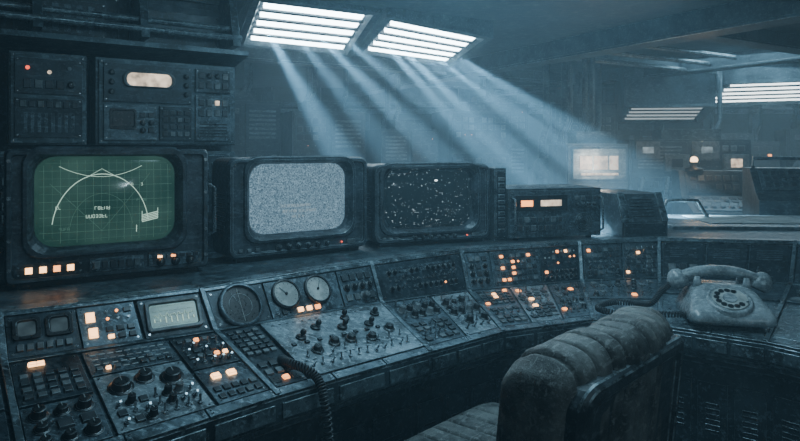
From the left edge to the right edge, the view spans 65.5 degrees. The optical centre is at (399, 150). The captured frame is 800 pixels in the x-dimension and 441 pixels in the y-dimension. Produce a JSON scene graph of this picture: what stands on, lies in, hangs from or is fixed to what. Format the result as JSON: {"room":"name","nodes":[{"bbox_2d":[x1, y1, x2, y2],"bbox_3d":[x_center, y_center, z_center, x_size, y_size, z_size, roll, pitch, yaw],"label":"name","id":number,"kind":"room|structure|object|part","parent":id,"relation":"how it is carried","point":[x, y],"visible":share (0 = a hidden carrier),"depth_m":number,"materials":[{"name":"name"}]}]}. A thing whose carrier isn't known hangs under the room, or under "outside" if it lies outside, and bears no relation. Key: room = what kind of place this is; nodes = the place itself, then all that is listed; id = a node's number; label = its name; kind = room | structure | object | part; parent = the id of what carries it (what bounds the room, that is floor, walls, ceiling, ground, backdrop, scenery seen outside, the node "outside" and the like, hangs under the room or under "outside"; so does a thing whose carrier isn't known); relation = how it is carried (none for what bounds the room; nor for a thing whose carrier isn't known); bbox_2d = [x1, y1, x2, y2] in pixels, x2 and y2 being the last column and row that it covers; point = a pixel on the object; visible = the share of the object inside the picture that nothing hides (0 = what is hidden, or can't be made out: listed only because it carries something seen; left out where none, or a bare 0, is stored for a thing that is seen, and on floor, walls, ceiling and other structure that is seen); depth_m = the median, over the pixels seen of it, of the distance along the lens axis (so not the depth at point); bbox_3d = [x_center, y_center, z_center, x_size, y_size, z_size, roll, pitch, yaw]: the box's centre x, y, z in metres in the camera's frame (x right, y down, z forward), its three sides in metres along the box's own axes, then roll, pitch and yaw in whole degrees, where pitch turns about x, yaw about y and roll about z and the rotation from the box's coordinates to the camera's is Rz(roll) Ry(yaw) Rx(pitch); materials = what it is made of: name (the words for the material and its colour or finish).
{"room":"control room","nodes":[
{"label":"control room","id":0,"kind":"room"},
{"bbox_2d":[0,0,230,271],"bbox_3d":[-2.368,0.175,1.781,3.800,2.150,0.120,0,0,-34],"label":"wall","id":1,"kind":"structure","parent":0,"point":[123,4],"depth_m":2.47,"materials":[{"name":"metal"}]},
{"bbox_2d":[7,50,86,144],"bbox_3d":[-1.306,-0.185,2.304,0.245,0.330,0.197,0,0,-34],"label":"control panel","id":2,"kind":"object","parent":1,"relation":"attached to","point":[47,92],"visible":1,"depth_m":2.23,"materials":[{"name":"paint"}]},
{"bbox_2d":[0,151,234,235],"bbox_3d":[-1.301,0.152,2.311,1.360,0.295,0.191,0,0,-34],"label":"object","id":3,"kind":"object","parent":1,"relation":"attached to","point":[212,155],"visible":0.09,"depth_m":2.55,"materials":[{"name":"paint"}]},
{"bbox_2d":[0,0,248,279],"bbox_3d":[-2.230,0.090,1.666,3.700,1.920,0.221,0,0,-34],"label":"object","id":4,"kind":"structure","parent":1,"relation":"attached to","point":[89,28],"depth_m":2.44,"materials":[{"name":"paint"}]},
{"bbox_2d":[89,57,234,145],"bbox_3d":[-0.957,-0.185,2.537,0.535,0.330,0.200,0,0,-34],"label":"control panel","id":5,"kind":"object","parent":1,"relation":"attached to","point":[132,102],"visible":1,"depth_m":2.45,"materials":[{"name":"paint"}]},
{"bbox_2d":[235,88,796,183],"bbox_3d":[1.100,0.175,9.100,10.200,2.150,0.200,0,0,0],"label":"wall","id":6,"kind":"structure","parent":0,"point":[276,91],"depth_m":9.00,"materials":[{"name":"paint"}]},
{"bbox_2d":[233,0,799,95],"bbox_3d":[1.675,-0.820,5.904,8.665,0.160,8.256,0,0,0],"label":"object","id":7,"kind":"structure","parent":6,"relation":"attached to","point":[743,23],"depth_m":5.44,"materials":[{"name":"paint"}]},
{"bbox_2d":[257,87,799,169],"bbox_3d":[1.500,0.175,8.908,8.800,2.150,0.185,0,0,0],"label":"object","id":8,"kind":"structure","parent":6,"relation":"attached to","point":[775,116],"depth_m":8.96,"materials":[{"name":"paint"}]},
{"bbox_2d":[235,0,799,87],"bbox_3d":[1.100,-0.950,3.850,10.200,0.100,10.700,0,0,0],"label":"ceiling","id":9,"kind":"structure","parent":0,"point":[516,23],"depth_m":4.39,"materials":[{"name":"paint"}]},
{"bbox_2d":[238,0,381,56],"bbox_3d":[-0.615,-0.791,4.060,1.003,0.217,1.048,0,0,0],"label":"ceiling light","id":10,"kind":"object","parent":9,"relation":"attached to","point":[304,26],"depth_m":4.04,"materials":[{"name":"white plastic"}]},
{"bbox_2d":[354,7,492,67],"bbox_3d":[0.151,-0.780,4.450,0.992,0.240,1.067,0,0,0],"label":"ceiling light","id":11,"kind":"object","parent":9,"relation":"attached to","point":[398,34],"depth_m":4.34,"materials":[{"name":"white plastic"}]},
{"bbox_2d":[614,66,715,122],"bbox_3d":[2.875,-0.603,6.748,1.016,0.594,0.613,0,0,0],"label":"ceiling light","id":12,"kind":"object","parent":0,"point":[690,98],"depth_m":6.55,"materials":[{"name":"grey metal"}]},
{"bbox_2d":[715,62,799,105],"bbox_3d":[4.101,-0.705,6.549,1.765,0.390,1.441,0,0,0],"label":"ceiling light","id":13,"kind":"object","parent":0,"point":[769,84],"depth_m":6.29,"materials":[{"name":"white plastic"}]},
{"bbox_3d":[1.100,1.300,3.850,10.200,0.100,10.700,0,0,0],"label":"floor","id":14,"kind":"structure","parent":0,"visible":0},
{"bbox_2d":[231,62,280,156],"bbox_3d":[-1.545,0.180,5.891,0.700,2.140,0.520,0,0,-29],"label":"tall cabinet","id":15,"kind":"object","parent":14,"relation":"on","point":[257,123],"visible":0.2,"depth_m":5.75,"materials":[{"name":"metal"}]},
{"bbox_2d":[281,67,364,158],"bbox_3d":[-0.746,0.180,5.891,0.700,2.140,0.520,0,0,-26],"label":"tall cabinet","id":16,"kind":"object","parent":14,"relation":"on","point":[318,128],"visible":0.34,"depth_m":5.70,"materials":[{"name":"metal"}]},
{"bbox_2d":[0,228,799,440],"bbox_3d":[0.140,0.795,1.651,4.092,0.909,1.803,0,0,-16],"label":"control console","id":17,"kind":"object","parent":14,"relation":"on","point":[371,342],"visible":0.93,"depth_m":1.67,"materials":[{"name":"paint"}]},
{"bbox_2d":[0,146,215,288],"bbox_3d":[-0.855,0.170,1.810,0.554,0.358,0.372,0,0,-32],"label":"monitor","id":18,"kind":"object","parent":17,"relation":"on","point":[72,214],"visible":1,"depth_m":1.66,"materials":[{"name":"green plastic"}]},
{"bbox_2d":[212,156,366,262],"bbox_3d":[-0.417,0.184,2.181,0.503,0.330,0.368,0,0,-35],"label":"monitor","id":19,"kind":"object","parent":17,"relation":"on","point":[268,207],"visible":1,"depth_m":2.02,"materials":[{"name":"black plastic"}]},
{"bbox_3d":[-0.173,0.758,1.412,0.242,0.569,0.167,0,0,0],"label":"hanging coiled cord","id":20,"kind":"part","parent":17,"relation":"part of","materials":[{"name":"plastic"}]},
{"bbox_2d":[367,162,488,246],"bbox_3d":[0.064,0.196,2.457,0.473,0.305,0.368,0,0,-21],"label":"monitor","id":21,"kind":"object","parent":17,"relation":"on","point":[409,203],"visible":0.89,"depth_m":2.29,"materials":[{"name":"black plastic"}]},
{"bbox_2d":[484,167,505,240],"bbox_3d":[0.338,0.209,2.501,0.050,0.280,0.270,0,0,-22],"label":"module","id":22,"kind":"object","parent":17,"relation":"on","point":[497,176],"visible":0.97,"depth_m":2.38,"materials":[{"name":"metal"}]},
{"bbox_2d":[506,184,603,239],"bbox_3d":[0.579,0.248,2.546,0.400,0.202,0.309,0,0,-15],"label":"equipment unit","id":23,"kind":"object","parent":17,"relation":"on","point":[532,210],"visible":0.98,"depth_m":2.43,"materials":[{"name":"black plastic"}]},
{"bbox_2d":[601,189,668,236],"bbox_3d":[0.961,0.261,2.667,0.200,0.176,0.343,0,0,-10],"label":"amplifier","id":24,"kind":"object","parent":17,"relation":"on","point":[627,213],"visible":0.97,"depth_m":2.53,"materials":[{"name":"metal"}]},
{"bbox_2d":[595,265,777,327],"bbox_3d":[0.864,0.430,1.897,0.524,0.148,0.228,0,0,12],"label":"rotary telephone","id":25,"kind":"object","parent":17,"relation":"on","point":[709,302],"visible":0.9,"depth_m":1.86,"materials":[{"name":"plastic"}]},
{"bbox_3d":[0.736,0.449,1.917,0.264,0.107,0.157,0,0,12],"label":"phone cord","id":26,"kind":"part","parent":25,"relation":"part of","materials":[{"name":"plastic"}]},
{"bbox_2d":[365,72,437,163],"bbox_3d":[0.004,0.180,6.191,0.600,2.140,0.520,0,0,-23],"label":"tall cabinet","id":27,"kind":"object","parent":14,"relation":"on","point":[397,140],"visible":0.26,"depth_m":6.01,"materials":[{"name":"metal"}]},
{"bbox_2d":[432,78,510,184],"bbox_3d":[0.753,0.180,6.590,0.700,2.140,0.520,0,0,-17],"label":"tall cabinet","id":28,"kind":"object","parent":14,"relation":"on","point":[478,132],"visible":0.3,"depth_m":6.37,"materials":[{"name":"metal"}]},
{"bbox_2d":[454,89,527,184],"bbox_3d":[1.101,0.180,7.590,0.800,2.140,0.520,0,0,-6],"label":"tall cabinet","id":29,"kind":"object","parent":14,"relation":"on","point":[519,112],"visible":0.09,"depth_m":7.37,"materials":[{"name":"metal"}]},
{"bbox_2d":[405,306,683,440],"bbox_3d":[0.236,0.788,1.353,0.612,0.925,0.573,0,0,44],"label":"swivel chair","id":30,"kind":"object","parent":14,"relation":"on","point":[617,377],"visible":1,"depth_m":1.08,"materials":[{"name":"leather"}]},
{"bbox_2d":[405,402,498,440],"bbox_3d":[0.228,0.700,1.360,0.440,0.130,0.460,0,0,44],"label":"seat cushion","id":31,"kind":"object","parent":30,"relation":"on","point":[478,423],"depth_m":1.45,"materials":[{"name":"leather"}]},
{"bbox_2d":[496,306,673,440],"bbox_3d":[0.387,0.520,1.207,0.188,0.390,0.490,0,0,44],"label":"backrest cushion","id":32,"kind":"object","parent":30,"relation":"on","point":[612,378],"depth_m":1.07,"materials":[{"name":"leather"}]},
{"bbox_2d":[531,62,600,183],"bbox_3d":[1.680,0.180,6.150,0.720,2.140,0.440,0,0,-3],"label":"tank","id":33,"kind":"object","parent":14,"relation":"on","point":[540,168],"visible":0.16,"depth_m":6.17,"materials":[{"name":"metal"}]},
{"bbox_2d":[549,57,627,188],"bbox_3d":[1.561,0.180,5.176,0.500,2.140,0.549,0,0,-3],"label":"display cabinet","id":34,"kind":"object","parent":14,"relation":"on","point":[586,158],"visible":0.37,"depth_m":4.96,"materials":[{"name":"metal"}]},
{"bbox_2d":[616,71,750,214],"bbox_3d":[2.744,0.180,6.045,1.100,2.140,0.610,0,0,6],"label":"tall cabinet","id":35,"kind":"object","parent":14,"relation":"on","point":[651,163],"visible":0.34,"depth_m":5.85,"materials":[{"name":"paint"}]},
{"bbox_2d":[672,170,741,214],"bbox_3d":[3.205,0.710,4.824,1.900,1.080,0.750,0,0,12],"label":"desk","id":36,"kind":"object","parent":14,"relation":"on","point":[719,192],"visible":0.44,"depth_m":5.01,"materials":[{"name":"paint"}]},
{"bbox_2d":[685,156,703,170],"bbox_3d":[2.420,0.111,5.120,0.140,0.118,0.140,0,0,0],"label":"globe lamp","id":37,"kind":"object","parent":36,"relation":"on","point":[693,160],"visible":1,"depth_m":5.09,"materials":[{"name":"white glass"}]},
{"bbox_2d":[664,199,799,230],"bbox_3d":[2.020,0.745,2.940,1.600,1.008,0.500,0,0,4],"label":"table","id":38,"kind":"object","parent":14,"relation":"on","point":[687,222],"visible":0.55,"depth_m":2.88,"materials":[{"name":"metal"}]},
{"bbox_2d":[710,105,779,167],"bbox_3d":[4.098,0.180,7.590,0.800,2.140,0.520,0,0,11],"label":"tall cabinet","id":39,"kind":"object","parent":14,"relation":"on","point":[758,148],"visible":0.14,"depth_m":7.32,"materials":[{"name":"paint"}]},
{"bbox_2d":[742,156,799,215],"bbox_3d":[2.558,0.644,3.644,0.900,1.212,0.450,0,0,18],"label":"terminal","id":40,"kind":"object","parent":14,"relation":"on","point":[765,190],"visible":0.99,"depth_m":3.66,"materials":[{"name":"paint"}]}
]}

